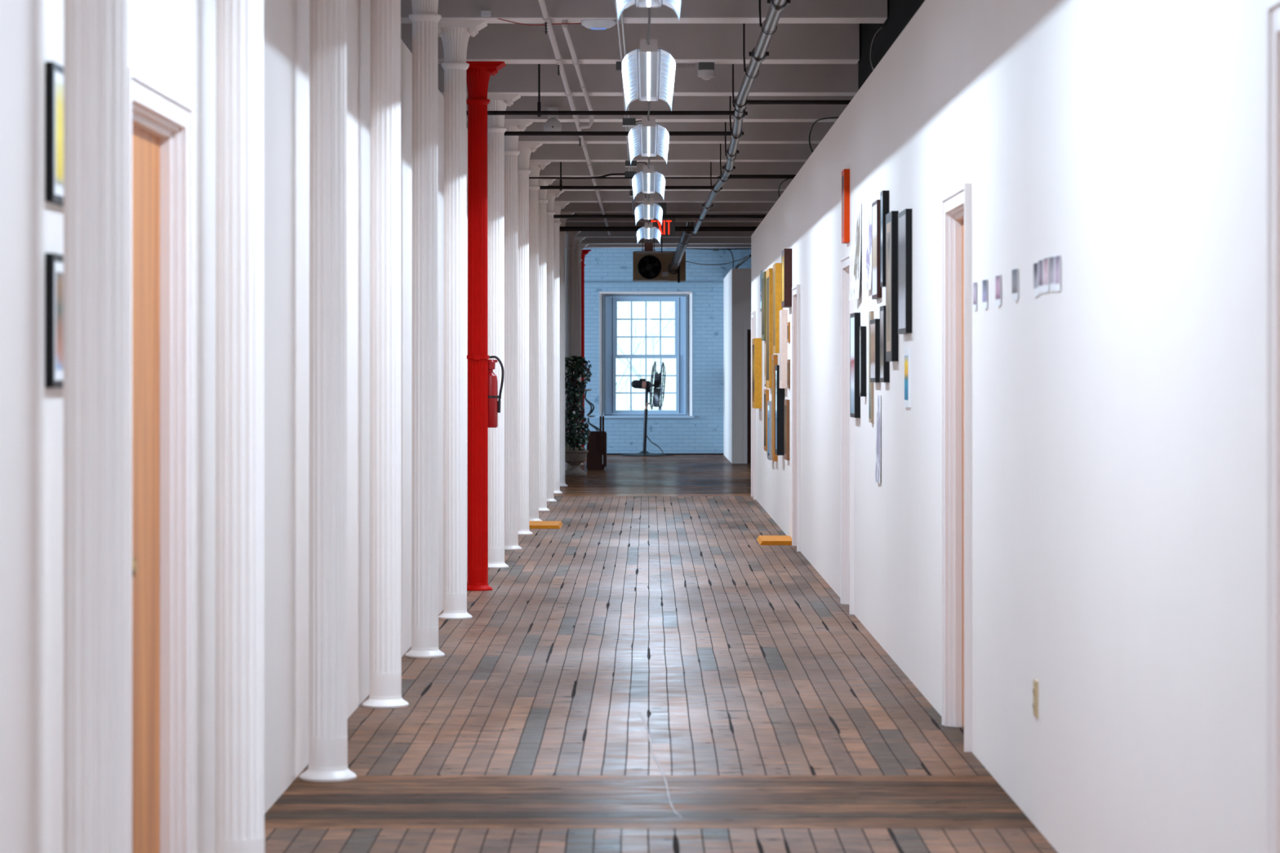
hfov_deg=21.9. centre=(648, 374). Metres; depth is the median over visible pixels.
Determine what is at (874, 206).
picture
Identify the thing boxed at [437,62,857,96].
beam
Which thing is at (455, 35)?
column
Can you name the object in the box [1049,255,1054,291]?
instant photo
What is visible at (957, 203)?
door
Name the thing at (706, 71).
sensor
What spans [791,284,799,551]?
door
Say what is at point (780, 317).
picture
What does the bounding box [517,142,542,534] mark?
column
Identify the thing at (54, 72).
picture frame
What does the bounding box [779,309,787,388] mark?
picture frame
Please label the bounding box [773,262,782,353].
picture frame
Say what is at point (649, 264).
heater
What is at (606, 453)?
baseboard
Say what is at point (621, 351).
bare tree
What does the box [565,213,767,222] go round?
beam
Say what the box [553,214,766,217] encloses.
pipe
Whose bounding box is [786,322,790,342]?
picture frame
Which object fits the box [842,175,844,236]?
picture
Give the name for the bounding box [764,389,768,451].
picture frame
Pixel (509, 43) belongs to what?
beam
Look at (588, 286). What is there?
trim
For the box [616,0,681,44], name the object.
linear light
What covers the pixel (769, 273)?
picture frame
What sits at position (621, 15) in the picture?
conduit
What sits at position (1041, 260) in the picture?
instant photo
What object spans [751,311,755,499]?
door
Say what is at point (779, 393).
picture frame
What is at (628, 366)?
bare tree
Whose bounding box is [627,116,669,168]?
linear light
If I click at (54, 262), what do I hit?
picture frame
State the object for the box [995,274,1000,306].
instant photo
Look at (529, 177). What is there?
pipe
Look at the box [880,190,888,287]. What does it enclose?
picture frame
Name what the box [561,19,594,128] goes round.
conduit
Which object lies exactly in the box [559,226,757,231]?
pipe
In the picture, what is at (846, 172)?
picture frame
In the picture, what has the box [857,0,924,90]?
wall
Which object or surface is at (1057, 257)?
instant photo
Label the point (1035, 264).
instant photo
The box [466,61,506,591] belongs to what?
column
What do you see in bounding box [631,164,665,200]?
linear light
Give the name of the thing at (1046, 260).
instant photo
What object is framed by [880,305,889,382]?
picture frame
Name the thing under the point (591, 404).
tiered stand
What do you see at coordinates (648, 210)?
linear light
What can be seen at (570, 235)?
column
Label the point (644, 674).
floor
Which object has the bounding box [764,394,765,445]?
picture
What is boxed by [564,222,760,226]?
beam
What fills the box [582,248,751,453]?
wall
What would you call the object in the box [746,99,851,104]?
pipe
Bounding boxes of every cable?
[685,248,751,249]
[685,256,746,265]
[724,248,733,267]
[734,254,751,268]
[777,178,789,197]
[808,116,838,152]
[870,26,882,70]
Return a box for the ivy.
[564,354,591,476]
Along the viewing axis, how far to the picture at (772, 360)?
32.07 m
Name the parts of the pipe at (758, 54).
hanger rod, hanger rod, hanger rod, hanger rod, hanger rod, hanger rod, hanger rod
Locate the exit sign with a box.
[649,202,675,236]
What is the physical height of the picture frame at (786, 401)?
0.531 m
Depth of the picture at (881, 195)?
17.13 m
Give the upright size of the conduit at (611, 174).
0.060 m
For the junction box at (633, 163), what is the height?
0.330 m
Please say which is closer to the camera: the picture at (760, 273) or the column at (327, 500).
the column at (327, 500)
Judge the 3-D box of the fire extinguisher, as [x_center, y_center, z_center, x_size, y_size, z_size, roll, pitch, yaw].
[-1.068,0.117,22.345,0.154,0.486,0.112,0,0,-32]
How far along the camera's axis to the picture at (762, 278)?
35.02 m
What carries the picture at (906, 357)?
attached to the painting at (907, 352)
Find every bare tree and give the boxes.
[616,301,672,410]
[617,301,675,398]
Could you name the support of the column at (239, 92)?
on the floor
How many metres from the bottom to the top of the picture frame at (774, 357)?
1.026 m
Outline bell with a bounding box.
[543,106,561,136]
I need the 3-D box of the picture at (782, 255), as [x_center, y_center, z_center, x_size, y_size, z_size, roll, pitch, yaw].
[1.206,-0.838,28.893,0.064,0.399,0.500,0,0,0]
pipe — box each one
[466,63,734,116]
[504,131,730,135]
[528,177,720,178]
[539,161,713,190]
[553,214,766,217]
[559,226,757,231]
[692,0,791,233]
[727,174,795,178]
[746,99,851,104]
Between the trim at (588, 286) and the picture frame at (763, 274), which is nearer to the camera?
the picture frame at (763, 274)
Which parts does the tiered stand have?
curved leg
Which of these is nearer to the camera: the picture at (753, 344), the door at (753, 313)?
the picture at (753, 344)
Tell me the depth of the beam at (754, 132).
29.68 m
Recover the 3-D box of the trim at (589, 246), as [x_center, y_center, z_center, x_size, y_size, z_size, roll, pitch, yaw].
[0.000,-2.291,55.530,12.000,0.329,0.300,0,0,0]
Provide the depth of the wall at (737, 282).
53.70 m
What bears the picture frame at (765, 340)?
attached to the wall at (1118, 411)
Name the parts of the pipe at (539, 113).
hanger rod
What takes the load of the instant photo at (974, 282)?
attached to the wall at (1118, 411)
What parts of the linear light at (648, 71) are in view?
mounting rail, power cord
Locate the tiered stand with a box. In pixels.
[584,389,599,466]
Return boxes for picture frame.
[44,61,63,206]
[44,253,63,387]
[751,337,761,408]
[760,270,762,311]
[761,271,765,340]
[764,340,765,386]
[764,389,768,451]
[765,268,773,388]
[767,400,771,460]
[771,355,777,461]
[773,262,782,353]
[774,364,784,455]
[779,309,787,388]
[781,248,791,307]
[784,399,789,460]
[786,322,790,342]
[786,360,790,388]
[841,168,849,243]
[849,312,860,417]
[859,326,866,396]
[868,311,873,422]
[870,319,880,382]
[871,200,881,299]
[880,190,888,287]
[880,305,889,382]
[885,210,898,361]
[897,208,911,333]
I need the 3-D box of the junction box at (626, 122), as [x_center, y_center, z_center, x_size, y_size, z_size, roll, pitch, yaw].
[-0.094,-1.893,26.440,0.229,0.307,0.092,0,0,0]
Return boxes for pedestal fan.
[621,361,673,456]
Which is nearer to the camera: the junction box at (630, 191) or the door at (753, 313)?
the junction box at (630, 191)
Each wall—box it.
[0,0,467,852]
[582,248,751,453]
[723,268,751,463]
[751,0,1265,852]
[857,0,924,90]
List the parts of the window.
sill, sash, sash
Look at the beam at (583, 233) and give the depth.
50.23 m
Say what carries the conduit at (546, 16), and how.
attached to the beam at (546, 152)
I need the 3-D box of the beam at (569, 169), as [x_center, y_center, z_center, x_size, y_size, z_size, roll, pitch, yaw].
[0.000,-2.273,34.970,12.000,0.364,0.300,0,0,0]
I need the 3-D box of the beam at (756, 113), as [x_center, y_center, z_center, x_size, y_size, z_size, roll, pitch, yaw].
[0.000,-2.273,27.260,12.000,0.364,0.300,0,0,0]
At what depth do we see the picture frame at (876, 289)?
17.65 m
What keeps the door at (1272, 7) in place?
in the wall at (1118, 411)
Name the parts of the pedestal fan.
motor, blade, blade, power cord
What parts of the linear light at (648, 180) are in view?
mounting rail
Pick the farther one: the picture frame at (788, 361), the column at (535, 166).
the column at (535, 166)
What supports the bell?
attached to the beam at (756, 113)
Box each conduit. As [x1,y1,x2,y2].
[537,0,610,235]
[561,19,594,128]
[593,173,624,177]
[614,0,635,214]
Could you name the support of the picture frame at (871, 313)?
attached to the wall at (1118, 411)
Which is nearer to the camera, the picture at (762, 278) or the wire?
the wire
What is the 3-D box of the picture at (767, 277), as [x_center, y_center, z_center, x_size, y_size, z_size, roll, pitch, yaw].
[1.219,-0.458,33.351,0.037,1.037,0.740,0,0,0]
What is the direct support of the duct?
attached to the ceiling
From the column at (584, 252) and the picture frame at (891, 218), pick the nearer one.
the picture frame at (891, 218)
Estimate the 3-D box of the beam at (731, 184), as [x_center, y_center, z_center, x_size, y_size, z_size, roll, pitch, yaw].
[0.000,-2.273,37.540,12.000,0.364,0.300,0,0,0]
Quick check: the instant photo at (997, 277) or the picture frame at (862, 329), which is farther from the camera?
the picture frame at (862, 329)
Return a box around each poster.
[848,203,861,300]
[862,213,871,291]
[875,395,880,483]
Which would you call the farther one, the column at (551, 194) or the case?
the case
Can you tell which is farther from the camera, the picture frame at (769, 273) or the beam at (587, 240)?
the beam at (587, 240)
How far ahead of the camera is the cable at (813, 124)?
26.82 m
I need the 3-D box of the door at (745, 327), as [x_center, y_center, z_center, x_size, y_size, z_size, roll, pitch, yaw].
[2.025,0.325,53.735,0.990,2.250,0.110,0,0,0]
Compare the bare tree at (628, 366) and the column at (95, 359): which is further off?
the bare tree at (628, 366)
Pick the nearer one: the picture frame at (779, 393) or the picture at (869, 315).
the picture at (869, 315)
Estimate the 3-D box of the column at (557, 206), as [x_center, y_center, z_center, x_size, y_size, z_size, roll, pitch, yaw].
[-1.150,-0.323,40.220,0.370,3.545,0.280,0,0,0]
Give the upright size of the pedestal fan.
1.684 m
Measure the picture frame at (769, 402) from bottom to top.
0.581 m
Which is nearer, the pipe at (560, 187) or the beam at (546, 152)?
the beam at (546, 152)
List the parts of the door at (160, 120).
knob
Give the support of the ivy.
on the floor
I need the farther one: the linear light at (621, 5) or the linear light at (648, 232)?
the linear light at (648, 232)
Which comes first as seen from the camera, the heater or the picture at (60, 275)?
the picture at (60, 275)
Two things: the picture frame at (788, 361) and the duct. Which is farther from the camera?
the duct
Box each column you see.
[62,0,128,852]
[214,0,264,852]
[299,0,356,782]
[362,0,408,708]
[404,0,444,657]
[437,20,487,619]
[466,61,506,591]
[487,93,520,568]
[503,120,533,550]
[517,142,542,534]
[528,160,551,520]
[537,176,557,511]
[546,190,564,502]
[553,201,569,493]
[559,212,574,486]
[564,231,581,471]
[573,236,585,447]
[577,243,588,464]
[581,249,591,460]
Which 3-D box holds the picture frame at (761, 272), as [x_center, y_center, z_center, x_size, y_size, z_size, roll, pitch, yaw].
[1.234,-0.911,36.213,0.012,0.438,0.500,0,0,0]
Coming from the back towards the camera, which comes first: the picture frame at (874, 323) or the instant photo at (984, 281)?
the picture frame at (874, 323)
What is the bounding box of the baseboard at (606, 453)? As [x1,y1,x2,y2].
[606,453,747,454]
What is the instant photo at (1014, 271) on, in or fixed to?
attached to the wall at (1118, 411)
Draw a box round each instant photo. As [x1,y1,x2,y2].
[973,281,976,310]
[982,278,987,308]
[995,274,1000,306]
[1011,267,1017,300]
[1033,261,1038,296]
[1038,258,1043,293]
[1043,256,1048,293]
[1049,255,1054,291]
[1054,253,1060,291]
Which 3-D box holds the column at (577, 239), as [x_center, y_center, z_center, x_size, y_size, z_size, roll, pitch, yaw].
[-1.150,-0.323,50.500,0.370,3.545,0.280,0,0,0]
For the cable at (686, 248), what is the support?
attached to the wall at (703, 433)
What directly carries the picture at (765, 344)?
attached to the picture frame at (765, 340)
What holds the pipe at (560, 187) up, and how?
hanging from the ceiling
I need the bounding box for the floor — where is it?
[264,454,1057,852]
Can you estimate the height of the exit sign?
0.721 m
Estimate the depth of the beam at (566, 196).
39.96 m
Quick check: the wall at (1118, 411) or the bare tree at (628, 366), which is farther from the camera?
the bare tree at (628, 366)
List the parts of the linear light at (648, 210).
mounting rail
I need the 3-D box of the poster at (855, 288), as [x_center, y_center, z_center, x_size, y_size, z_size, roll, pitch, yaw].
[1.213,-0.718,19.430,0.048,0.557,0.420,0,0,0]
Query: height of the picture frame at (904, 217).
0.585 m
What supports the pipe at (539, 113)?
hanging from the ceiling
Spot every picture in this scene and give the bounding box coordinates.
[56,81,63,186]
[56,271,63,369]
[752,344,754,401]
[760,273,761,308]
[761,277,764,334]
[764,343,765,383]
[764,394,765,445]
[766,276,768,380]
[772,360,773,455]
[773,271,775,346]
[779,317,781,380]
[782,255,783,301]
[784,404,786,453]
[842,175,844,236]
[850,316,854,413]
[859,329,860,392]
[869,315,871,418]
[870,323,875,377]
[872,204,876,295]
[880,195,882,282]
[880,310,883,377]
[887,232,889,341]
[898,214,905,328]
[904,355,908,399]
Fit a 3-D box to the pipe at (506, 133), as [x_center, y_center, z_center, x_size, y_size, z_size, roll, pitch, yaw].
[-2.629,-1.850,25.400,6.543,0.033,0.033,0,0,0]
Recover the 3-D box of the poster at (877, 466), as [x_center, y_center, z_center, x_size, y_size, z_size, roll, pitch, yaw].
[1.231,0.346,17.753,0.012,0.469,0.300,0,0,0]
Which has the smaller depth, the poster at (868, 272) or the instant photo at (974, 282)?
the instant photo at (974, 282)
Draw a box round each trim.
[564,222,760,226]
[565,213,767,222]
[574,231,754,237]
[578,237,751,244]
[584,282,723,291]
[585,244,751,248]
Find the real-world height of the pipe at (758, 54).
0.649 m
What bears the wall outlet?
attached to the wall at (1118, 411)
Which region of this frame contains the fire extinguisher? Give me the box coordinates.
[488,355,504,427]
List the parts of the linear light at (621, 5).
power cord, mounting rail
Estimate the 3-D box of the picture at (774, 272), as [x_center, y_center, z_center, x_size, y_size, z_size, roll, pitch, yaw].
[1.205,-0.613,30.890,0.066,0.692,0.510,0,0,0]
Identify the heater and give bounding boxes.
[632,236,685,282]
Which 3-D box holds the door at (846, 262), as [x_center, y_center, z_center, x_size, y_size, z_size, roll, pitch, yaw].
[1.290,0.357,20.435,0.156,2.185,0.950,0,0,0]
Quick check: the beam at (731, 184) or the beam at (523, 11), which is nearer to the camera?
the beam at (523, 11)
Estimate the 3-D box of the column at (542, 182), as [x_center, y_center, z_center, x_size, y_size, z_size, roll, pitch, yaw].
[-1.150,-0.323,35.080,0.370,3.545,0.280,0,0,0]
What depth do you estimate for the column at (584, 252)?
55.59 m
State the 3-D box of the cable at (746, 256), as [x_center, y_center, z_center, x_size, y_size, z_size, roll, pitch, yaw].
[1.150,-1.857,53.453,0.797,0.170,3.092,0,0,13]
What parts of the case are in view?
panel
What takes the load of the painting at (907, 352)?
attached to the wall at (1118, 411)
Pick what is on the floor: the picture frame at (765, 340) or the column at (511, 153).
the column at (511, 153)
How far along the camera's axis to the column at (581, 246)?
53.02 m
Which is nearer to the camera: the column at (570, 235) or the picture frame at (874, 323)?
the picture frame at (874, 323)
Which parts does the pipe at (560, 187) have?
hanger rod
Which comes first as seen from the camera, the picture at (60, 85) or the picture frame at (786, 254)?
the picture at (60, 85)
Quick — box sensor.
[675,62,715,79]
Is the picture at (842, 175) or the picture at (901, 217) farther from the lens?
the picture at (842, 175)
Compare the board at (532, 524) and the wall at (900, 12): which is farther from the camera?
the board at (532, 524)
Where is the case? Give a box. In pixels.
[586,416,606,470]
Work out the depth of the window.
59.80 m
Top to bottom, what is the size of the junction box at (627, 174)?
0.060 m
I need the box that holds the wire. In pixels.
[496,17,581,25]
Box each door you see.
[128,66,192,852]
[742,324,751,463]
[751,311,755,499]
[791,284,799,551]
[840,252,853,614]
[942,182,971,751]
[1265,0,1279,852]
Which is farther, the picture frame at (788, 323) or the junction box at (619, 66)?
the picture frame at (788, 323)
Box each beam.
[400,0,887,23]
[400,23,859,63]
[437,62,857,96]
[466,96,853,121]
[466,121,835,143]
[529,143,818,161]
[538,161,805,177]
[546,178,792,191]
[554,191,783,202]
[560,202,775,213]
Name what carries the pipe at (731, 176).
attached to the pipe at (758, 54)
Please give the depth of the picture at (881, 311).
17.19 m
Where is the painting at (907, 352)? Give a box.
[903,348,911,407]
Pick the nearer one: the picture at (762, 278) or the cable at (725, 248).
the picture at (762, 278)
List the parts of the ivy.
stem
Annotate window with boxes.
[596,291,693,417]
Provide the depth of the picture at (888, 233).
16.64 m
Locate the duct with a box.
[667,222,694,274]
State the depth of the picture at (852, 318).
19.57 m
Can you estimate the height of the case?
0.818 m
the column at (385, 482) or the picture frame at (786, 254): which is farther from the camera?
the picture frame at (786, 254)
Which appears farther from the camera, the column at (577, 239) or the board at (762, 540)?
the column at (577, 239)
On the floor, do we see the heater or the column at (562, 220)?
the column at (562, 220)
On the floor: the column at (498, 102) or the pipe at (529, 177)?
the column at (498, 102)
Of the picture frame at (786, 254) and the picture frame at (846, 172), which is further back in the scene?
the picture frame at (786, 254)
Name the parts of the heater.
rating plate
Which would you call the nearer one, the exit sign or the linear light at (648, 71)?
the linear light at (648, 71)
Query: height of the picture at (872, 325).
0.292 m
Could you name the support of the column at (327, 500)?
on the floor
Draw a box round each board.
[528,520,562,528]
[756,535,791,545]
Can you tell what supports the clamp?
attached to the column at (478, 73)
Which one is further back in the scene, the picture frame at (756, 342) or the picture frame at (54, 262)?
the picture frame at (756, 342)
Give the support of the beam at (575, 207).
attached to the ceiling
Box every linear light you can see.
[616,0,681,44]
[621,39,675,120]
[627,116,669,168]
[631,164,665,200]
[634,198,662,225]
[636,222,661,244]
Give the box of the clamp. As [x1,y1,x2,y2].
[466,354,488,359]
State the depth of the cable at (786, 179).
33.37 m
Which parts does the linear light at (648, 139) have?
mounting rail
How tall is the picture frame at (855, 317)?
0.616 m
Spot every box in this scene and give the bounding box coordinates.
[480,10,490,16]
[616,61,622,71]
[622,118,641,126]
[624,171,635,177]
[625,160,647,167]
[629,190,646,198]
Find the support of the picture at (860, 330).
attached to the picture frame at (862, 329)
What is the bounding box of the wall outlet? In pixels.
[1032,679,1038,717]
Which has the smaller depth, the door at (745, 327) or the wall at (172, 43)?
the wall at (172, 43)
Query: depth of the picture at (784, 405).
29.38 m
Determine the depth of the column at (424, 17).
16.94 m
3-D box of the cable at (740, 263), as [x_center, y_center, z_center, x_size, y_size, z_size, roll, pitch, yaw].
[1.553,-1.819,53.412,0.105,0.208,0.843,0,0,-15]
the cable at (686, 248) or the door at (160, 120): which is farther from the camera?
the cable at (686, 248)

